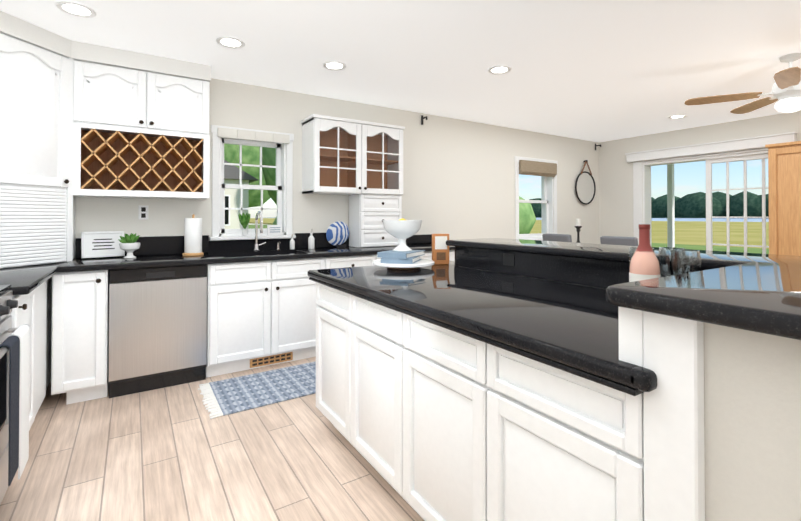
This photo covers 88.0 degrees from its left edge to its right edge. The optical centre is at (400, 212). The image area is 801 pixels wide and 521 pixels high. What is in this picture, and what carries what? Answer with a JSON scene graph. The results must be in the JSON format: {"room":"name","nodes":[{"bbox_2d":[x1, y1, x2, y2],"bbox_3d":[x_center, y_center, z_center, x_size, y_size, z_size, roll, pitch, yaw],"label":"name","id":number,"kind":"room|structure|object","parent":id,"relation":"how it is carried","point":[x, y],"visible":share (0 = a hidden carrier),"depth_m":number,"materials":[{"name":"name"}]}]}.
{"room":"dining room and kitchen","nodes":[
{"label":"dining room and kitchen","id":0,"kind":"room"},
{"bbox_2d":[0,10,210,81],"bbox_3d":[-1.618,-1.147,2.025,1.594,0.122,2.859,0,-1,-33],"label":"soffit","id":1,"kind":"structure","parent":0,"point":[24,31],"depth_m":2.98,"materials":[{"name":"paint"}]},
{"bbox_2d":[0,357,423,520],"bbox_3d":[2.193,1.302,1.605,7.970,0.120,8.060,0,-1,-33],"label":"floor","id":2,"kind":"structure","parent":0,"point":[174,453],"depth_m":2.04,"materials":[{"name":"brown wood"}]},
{"bbox_2d":[0,284,29,503],"bbox_3d":[-1.742,0.710,1.384,0.652,1.060,0.752,0,-1,-33],"label":"range","id":3,"kind":"object","parent":2,"relation":"on","point":[7,303],"visible":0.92,"depth_m":1.74,"materials":[{"name":"silver metal"}]},
{"bbox_2d":[0,336,19,485],"bbox_3d":[-1.493,0.746,1.576,0.043,0.522,0.140,0,-1,-33],"label":"towel","id":4,"kind":"object","parent":3,"relation":"hanging from","point":[12,343],"visible":0.94,"depth_m":1.58,"materials":[{"name":"grey fabric"}]},
{"bbox_2d":[6,325,29,479],"bbox_3d":[-1.587,0.778,1.723,0.043,0.582,0.170,0,-1,-33],"label":"hanging towel","id":5,"kind":"object","parent":3,"relation":"hanging from","point":[22,332],"visible":0.79,"depth_m":1.71,"materials":[{"name":"white fabric"}]},
{"bbox_2d":[9,285,40,429],"bbox_3d":[-2.123,0.811,1.894,0.622,0.868,0.500,0,-1,-33],"label":"base cabinet","id":6,"kind":"object","parent":2,"relation":"on","point":[28,311],"depth_m":2.22,"materials":[{"name":"white wood"}]},
{"bbox_2d":[0,262,59,295],"bbox_3d":[-2.190,0.281,2.049,0.673,0.188,0.840,0,-1,-33],"label":"countertop","id":7,"kind":"structure","parent":6,"relation":"on","point":[23,280],"depth_m":2.22,"materials":[{"name":"black stone"}]},
{"bbox_2d":[0,185,79,268],"bbox_3d":[-2.579,0.089,2.677,0.698,0.503,0.698,0,-1,-33],"label":"appliance garage","id":8,"kind":"object","parent":7,"relation":"on","point":[37,226],"depth_m":2.68,"materials":[{"name":"white wood"}]},
{"bbox_2d":[41,279,48,403],"bbox_3d":[-2.343,0.814,2.234,0.622,0.868,0.440,0,-1,-33],"label":"base cabinet","id":9,"kind":"object","parent":2,"relation":"on","point":[44,286],"depth_m":2.54,"materials":[{"name":"white wood"}]},
{"bbox_2d":[49,270,108,404],"bbox_3d":[-2.236,0.821,2.937,0.288,0.868,0.622,0,-1,-33],"label":"base cabinet","id":10,"kind":"object","parent":2,"relation":"on","point":[78,301],"depth_m":2.69,"materials":[{"name":"white wood"}]},
{"bbox_2d":[108,264,206,397],"bbox_3d":[-1.856,0.825,3.180,0.602,0.866,0.610,0,-1,-33],"label":"dishwasher","id":11,"kind":"object","parent":2,"relation":"on","point":[157,338],"visible":0.96,"depth_m":2.92,"materials":[{"name":"silver metal"}]},
{"bbox_2d":[198,361,315,418],"bbox_3d":[-0.811,1.250,3.070,1.194,0.012,0.590,0,-1,-33],"label":"area rug","id":12,"kind":"object","parent":2,"relation":"on","point":[237,394],"visible":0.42,"depth_m":2.91,"materials":[{"name":"blue fabric"}]},
{"bbox_2d":[206,257,332,377],"bbox_3d":[-1.182,0.828,3.617,0.993,0.868,0.622,0,-1,-33],"label":"base cabinet","id":13,"kind":"object","parent":2,"relation":"on","point":[261,313],"depth_m":3.31,"materials":[{"name":"white wood"}]},
{"bbox_2d":[60,233,454,272],"bbox_3d":[-1.113,0.382,3.640,4.208,0.360,0.666,0,-1,-33],"label":"countertop","id":14,"kind":"structure","parent":13,"relation":"on","point":[158,251],"depth_m":3.50,"materials":[{"name":"black stone"}]},
{"bbox_2d":[81,231,124,258],"bbox_3d":[-2.287,0.247,3.195,0.270,0.198,0.067,0,-1,-41],"label":"toaster","id":15,"kind":"object","parent":14,"relation":"on","point":[102,244],"visible":0.96,"depth_m":3.18,"materials":[{"name":"white metal"}]},
{"bbox_2d":[118,233,140,257],"bbox_3d":[-2.053,0.251,3.142,0.144,0.190,0.161,0,-1,-33],"label":"succulent pot","id":16,"kind":"object","parent":14,"relation":"on","point":[129,245],"visible":1,"depth_m":3.12,"materials":[{"name":"white ceramic"}]},
{"bbox_2d":[182,214,203,255],"bbox_3d":[-1.680,0.181,3.365,0.156,0.335,0.156,0,-1,-33],"label":"paper towel holder","id":17,"kind":"object","parent":14,"relation":"on","point":[193,237],"visible":1,"depth_m":3.31,"materials":[{"name":"white paper"}]},
{"bbox_2d":[253,211,279,250],"bbox_3d":[-1.199,0.170,3.791,0.246,0.365,0.212,0,-1,-33],"label":"faucet","id":18,"kind":"object","parent":14,"relation":"on","point":[256,247],"visible":1,"depth_m":3.79,"materials":[{"name":"silver metal"}]},
{"bbox_2d":[290,233,294,248],"bbox_3d":[-1.040,0.277,3.996,0.048,0.154,0.059,0,-1,-33],"label":"soap bottle","id":19,"kind":"object","parent":14,"relation":"on","point":[292,243],"visible":0.96,"depth_m":3.98,"materials":[{"name":"white plastic"}]},
{"bbox_2d":[308,229,314,248],"bbox_3d":[-0.867,0.258,4.041,0.060,0.194,0.065,0,-1,-33],"label":"soap bottle","id":20,"kind":"object","parent":14,"relation":"on","point":[311,241],"visible":1,"depth_m":4.03,"materials":[{"name":"white plastic"}]},
{"bbox_2d":[326,221,348,247],"bbox_3d":[-0.624,0.225,4.228,0.256,0.264,0.125,0,-1,-33],"label":"decorative plate","id":21,"kind":"object","parent":14,"relation":"on","point":[337,234],"visible":0.98,"depth_m":4.23,"materials":[{"name":"blue ceramic"}]},
{"bbox_2d":[333,255,381,267],"bbox_3d":[-0.609,0.831,3.987,0.628,0.868,0.622,0,-1,-33],"label":"base cabinet","id":22,"kind":"object","parent":2,"relation":"on","point":[362,260],"depth_m":3.75,"materials":[{"name":"white wood"}]},
{"bbox_2d":[425,250,452,260],"bbox_3d":[0.168,0.836,4.489,0.470,0.868,0.622,0,-1,-33],"label":"base cabinet","id":23,"kind":"object","parent":2,"relation":"on","point":[428,255],"depth_m":4.23,"materials":[{"name":"white wood"}]},
{"bbox_2d":[307,265,800,520],"bbox_3d":[0.728,0.723,1.402,1.017,1.035,3.099,0,-1,-33],"label":"kitchen island","id":24,"kind":"object","parent":2,"relation":"on","point":[493,379],"depth_m":1.10,"materials":[{"name":"paint"}]},
{"bbox_2d":[373,259,434,269],"bbox_3d":[0.020,0.320,2.556,0.380,0.040,0.380,0,-1,-33],"label":"tray","id":25,"kind":"object","parent":24,"relation":"on","point":[422,263],"visible":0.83,"depth_m":2.42,"materials":[{"name":"white ceramic"}]},
{"bbox_2d":[377,250,424,263],"bbox_3d":[0.008,0.268,2.536,0.219,0.061,0.283,0,-1,21],"label":"books","id":26,"kind":"object","parent":25,"relation":"on","point":[405,257],"visible":0.96,"depth_m":2.43,"materials":[{"name":"blue paper"}]},
{"bbox_2d":[382,220,421,251],"bbox_3d":[0.011,0.142,2.553,0.248,0.188,0.248,0,-1,-33],"label":"pedestal bowl","id":27,"kind":"object","parent":26,"relation":"on","point":[402,231],"visible":0.98,"depth_m":2.47,"materials":[{"name":"white ceramic"}]},
{"bbox_2d":[410,238,800,345],"bbox_3d":[0.916,0.185,1.363,1.310,0.041,2.900,0,-1,-33],"label":"island countertop","id":28,"kind":"structure","parent":24,"relation":"on","point":[759,295],"depth_m":1.31,"materials":[{"name":"black stone"}]},
{"bbox_2d":[432,234,448,264],"bbox_3d":[0.264,0.242,2.732,0.110,0.200,0.046,0,-1,-5],"label":"box","id":29,"kind":"object","parent":28,"relation":"on","point":[440,251],"visible":0.9,"depth_m":2.71,"materials":[{"name":"brown wood"}]},
{"bbox_2d":[628,247,653,267],"bbox_3d":[0.817,0.224,1.405,0.082,0.210,0.082,0,-1,-33],"label":"wine glass","id":30,"kind":"object","parent":28,"relation":"on","point":[632,250],"visible":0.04,"depth_m":1.41,"materials":[{"name":"clear glass"}]},
{"bbox_2d":[629,224,660,281],"bbox_3d":[0.777,0.183,1.321,0.086,0.290,0.086,0,-1,-33],"label":"bottle","id":31,"kind":"object","parent":28,"relation":"on","point":[644,263],"visible":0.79,"depth_m":1.30,"materials":[{"name":"ceramic"}]},
{"bbox_2d":[658,247,684,276],"bbox_3d":[0.907,0.224,1.386,0.082,0.210,0.082,0,-1,-33],"label":"wine glass","id":32,"kind":"object","parent":28,"relation":"on","point":[664,254],"visible":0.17,"depth_m":1.37,"materials":[{"name":"clear glass"}]},
{"bbox_2d":[670,249,701,274],"bbox_3d":[0.886,0.223,1.289,0.082,0.210,0.082,0,-1,-33],"label":"wine glass","id":33,"kind":"object","parent":28,"relation":"on","point":[682,261],"visible":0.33,"depth_m":1.26,"materials":[{"name":"clear glass"}]},
{"bbox_2d":[542,234,571,241],"bbox_3d":[2.189,0.778,5.405,0.560,1.002,0.420,0,-1,-33],"label":"dining chair","id":34,"kind":"object","parent":2,"relation":"on","point":[559,237],"visible":0.23,"depth_m":5.22,"materials":[{"name":"grey fabric"}]},
{"bbox_2d":[600,236,637,245],"bbox_3d":[2.623,0.772,4.733,0.560,1.002,0.420,0,-1,-33],"label":"dining chair","id":35,"kind":"object","parent":2,"relation":"on","point":[616,240],"visible":0.08,"depth_m":4.57,"materials":[{"name":"grey fabric"}]},
{"bbox_2d":[765,141,800,255],"bbox_3d":[4.575,0.252,4.390,0.510,2.035,0.978,0,-1,-33],"label":"armoire","id":36,"kind":"object","parent":2,"relation":"on","point":[784,175],"visible":0.65,"depth_m":4.55,"materials":[{"name":"brown wood"}]},
{"bbox_3d":[2.935,0.899,5.409,0.950,0.760,1.600,0,-1,-33],"label":"dining table","id":37,"kind":"object","parent":2,"relation":"on","visible":0},
{"bbox_2d":[575,219,581,242],"bbox_3d":[2.480,0.306,5.788,0.136,0.432,0.134,0,-1,-33],"label":"candlestick","id":38,"kind":"object","parent":37,"relation":"on","point":[578,226],"visible":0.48,"depth_m":5.77,"materials":[{"name":"metal"}]},
{"bbox_2d":[50,78,598,381],"bbox_3d":[0.061,0.047,4.919,7.970,2.455,0.200,0,-1,-33],"label":"wall","id":39,"kind":"structure","parent":0,"point":[458,178],"depth_m":4.94,"materials":[{"name":"beige paint"}]},
{"bbox_2d":[0,33,79,192],"bbox_3d":[-2.461,-0.621,2.529,0.728,0.915,0.431,0,-1,-33],"label":"upper cabinet","id":40,"kind":"object","parent":39,"relation":"attached to","point":[71,129],"depth_m":2.68,"materials":[{"name":"white wood"}]},
{"bbox_2d":[76,61,83,192],"bbox_3d":[-2.644,-0.618,2.834,0.753,0.915,0.375,0,-1,-33],"label":"upper cabinet","id":41,"kind":"object","parent":39,"relation":"attached to","point":[79,112],"depth_m":2.93,"materials":[{"name":"white wood"}]},
{"bbox_2d":[84,62,159,132],"bbox_3d":[-2.170,-0.850,3.174,0.498,0.445,0.322,0,-1,-33],"label":"upper cabinet","id":42,"kind":"object","parent":39,"relation":"attached to","point":[114,97],"depth_m":3.05,"materials":[{"name":"white wood"}]},
{"bbox_2d":[138,205,148,219],"bbox_3d":[-2.104,0.002,3.397,0.070,0.115,0.008,0,-1,-33],"label":"electrical outlet","id":43,"kind":"object","parent":39,"relation":"attached to","point":[142,212],"visible":1,"depth_m":3.39,"materials":[{"name":"white plastic"}]},
{"bbox_2d":[144,133,163,196],"bbox_3d":[-2.064,-0.380,3.225,0.368,0.443,0.260,0,-1,-33],"label":"wine rack","id":44,"kind":"object","parent":39,"relation":"attached to","point":[145,134],"depth_m":3.21,"materials":[{"name":"brown wood"}]},
{"bbox_2d":[164,193,183,196],"bbox_3d":[-1.943,-0.379,3.303,0.368,0.443,0.260,0,-1,-33],"label":"upper cabinet","id":45,"kind":"object","parent":39,"relation":"attached to","point":[165,194],"depth_m":3.24,"materials":[{"name":"white wood"}]},
{"bbox_2d":[148,133,209,196],"bbox_3d":[-1.814,-0.378,3.403,0.409,0.443,0.316,0,-1,-33],"label":"wine rack","id":46,"kind":"object","parent":39,"relation":"attached to","point":[177,162],"depth_m":3.41,"materials":[{"name":"brown wood"}]},
{"bbox_2d":[156,74,209,136],"bbox_3d":[-1.849,-0.848,3.381,0.498,0.445,0.322,0,-1,-33],"label":"upper cabinet","id":47,"kind":"object","parent":39,"relation":"attached to","point":[182,104],"depth_m":3.28,"materials":[{"name":"white wood"}]},
{"bbox_2d":[209,125,295,240],"bbox_3d":[-1.407,-0.260,3.938,0.765,1.020,0.259,0,-1,-33],"label":"window","id":48,"kind":"structure","parent":39,"relation":"in","point":[283,187],"depth_m":3.93,"materials":[{"name":"white wood"}]},
{"bbox_2d":[238,212,249,235],"bbox_3d":[-1.435,0.108,3.796,0.108,0.218,0.128,0,-1,-33],"label":"plant","id":49,"kind":"object","parent":48,"relation":"on","point":[244,219],"visible":1,"depth_m":3.78,"materials":[{"name":"green plant"}]},
{"bbox_2d":[218,127,289,143],"bbox_3d":[-1.349,-0.709,3.853,0.645,0.085,0.024,0,-1,-33],"label":"valance","id":50,"kind":"object","parent":48,"relation":"attached to","point":[250,135],"visible":0.96,"depth_m":3.83,"materials":[{"name":"fabric"}]},
{"bbox_2d":[267,225,281,235],"bbox_3d":[-1.192,0.169,3.938,0.140,0.099,0.017,0,-1,-33],"label":"sign","id":51,"kind":"object","parent":48,"relation":"on","point":[274,229],"visible":1,"depth_m":3.93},
{"bbox_2d":[301,114,404,247],"bbox_3d":[-0.464,-0.278,4.252,1.030,1.268,0.352,0,-1,-33],"label":"upper cabinet","id":52,"kind":"object","parent":39,"relation":"attached to","point":[359,163],"visible":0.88,"depth_m":4.25,"materials":[{"name":"white wood"}]},
{"bbox_2d":[514,156,557,240],"bbox_3d":[1.939,-0.149,6.097,0.950,1.260,0.259,0,-1,-33],"label":"dining room window","id":53,"kind":"structure","parent":39,"relation":"in","point":[548,201],"depth_m":6.24,"materials":[{"name":"white wood"}]},
{"bbox_2d":[519,160,556,176],"bbox_3d":[1.996,-0.630,6.012,0.780,0.200,0.058,0,-1,-33],"label":"window shade","id":54,"kind":"object","parent":53,"relation":"attached to","point":[535,168],"visible":0.98,"depth_m":5.97,"materials":[{"name":"beige fabric"}]},
{"bbox_2d":[575,160,595,204],"bbox_3d":[2.963,-0.478,6.642,0.534,0.713,0.058,0,-1,-33],"label":"round mirror","id":55,"kind":"object","parent":39,"relation":"attached to","point":[585,188],"visible":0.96,"depth_m":6.64,"materials":[{"name":"clear glass"}]},
{"bbox_2d":[0,0,800,141],"bbox_3d":[2.193,-1.272,1.630,7.970,0.120,8.060,0,-1,-33],"label":"ceiling","id":56,"kind":"structure","parent":0,"point":[598,70],"depth_m":3.06,"materials":[{"name":"paint"}]},
{"bbox_2d":[55,1,96,17],"bbox_3d":[-1.921,-1.199,2.461,0.194,0.010,0.194,0,-1,-33],"label":"recessed light","id":57,"kind":"object","parent":56,"relation":"in","point":[75,9],"visible":0.94,"depth_m":2.46,"materials":[{"name":"white"}]},
{"bbox_2d":[216,36,244,48],"bbox_3d":[-1.198,-1.194,2.927,0.194,0.010,0.194,0,-1,-33],"label":"recessed light","id":58,"kind":"object","parent":56,"relation":"in","point":[230,42],"visible":0.96,"depth_m":2.92,"materials":[{"name":"white"}]},
{"bbox_2d":[322,61,345,70],"bbox_3d":[-0.537,-1.190,3.378,0.194,0.010,0.194,0,-1,-33],"label":"recessed light","id":59,"kind":"object","parent":56,"relation":"in","point":[334,65],"visible":0.98,"depth_m":3.37,"materials":[{"name":"white"}]},
{"bbox_2d":[488,66,510,74],"bbox_3d":[0.829,-1.189,3.474,0.194,0.010,0.194,0,-1,-33],"label":"recessed light","id":60,"kind":"object","parent":56,"relation":"in","point":[496,70],"visible":0.96,"depth_m":3.47,"materials":[{"name":"white"}]},
{"bbox_2d":[668,115,686,118],"bbox_3d":[3.408,-1.173,5.104,0.194,0.010,0.194,0,-1,-33],"label":"recessed light","id":61,"kind":"object","parent":56,"relation":"in","point":[676,116],"visible":1,"depth_m":5.09,"materials":[{"name":"white"}]},
{"bbox_2d":[684,53,800,113],"bbox_3d":[2.990,-0.982,3.131,1.289,0.430,1.268,0,-1,-33],"label":"ceiling fan","id":62,"kind":"object","parent":56,"relation":"hanging from","point":[786,91],"visible":1,"depth_m":3.17,"materials":[{"name":"brown wood"}]},
{"bbox_2d":[599,110,800,243],"bbox_3d":[5.457,0.035,3.725,0.200,2.455,7.660,0,-1,-33],"label":"wall","id":63,"kind":"structure","parent":0,"point":[615,193],"depth_m":6.43,"materials":[{"name":"beige paint"}]},
{"bbox_2d":[625,132,797,253],"bbox_3d":[4.138,0.182,5.660,0.314,2.200,1.985,0,-1,-33],"label":"sliding glass door","id":64,"kind":"structure","parent":63,"relation":"in","point":[641,176],"depth_m":5.60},
{"label":"outside","id":65,"kind":"structure","parent":0,"visible":0},
{"bbox_2d":[224,144,768,253],"bbox_3d":[-19.669,-5.584,-0.814,86.000,15.854,140.000,0,-1,-33],"label":"lawn","id":66,"kind":"structure","parent":65,"point":[527,217],"depth_m":25.35,"materials":[{"name":"green plant"}]},
{"bbox_2d":[224,160,257,228],"bbox_3d":[-12.080,-1.009,20.112,8.300,5.540,7.600,0,-1,-33],"label":"house","id":67,"kind":"structure","parent":66,"relation":"on","point":[232,196],"depth_m":18.82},
{"bbox_2d":[667,164,674,246],"bbox_3d":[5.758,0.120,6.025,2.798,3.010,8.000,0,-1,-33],"label":"porch post","id":68,"kind":"object","parent":66,"relation":"on","point":[670,211],"visible":0.1,"depth_m":8.33,"materials":[{"name":"white wood"}]},
{"bbox_2d":[259,217,768,221],"bbox_3d":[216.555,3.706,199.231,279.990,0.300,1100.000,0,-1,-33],"label":"water","id":69,"kind":"structure","parent":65,"point":[717,219],"depth_m":210.88,"materials":[{"name":"blue liquid"}]},
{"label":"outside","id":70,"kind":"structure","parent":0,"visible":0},
{"bbox_2d":[249,218,768,248],"bbox_3d":[60.411,2.382,68.669,123.990,0.260,650.000,0,-1,-33],"label":"marsh","id":71,"kind":"structure","parent":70,"point":[690,232],"depth_m":40.64,"materials":[{"name":"green plant"}]},
{"bbox_2d":[529,191,768,217],"bbox_3d":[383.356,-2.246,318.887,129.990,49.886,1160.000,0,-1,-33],"label":"trees","id":72,"kind":"object","parent":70,"point":[692,205],"visible":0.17,"depth_m":387.35,"materials":[{"name":"green plant"}]}
]}

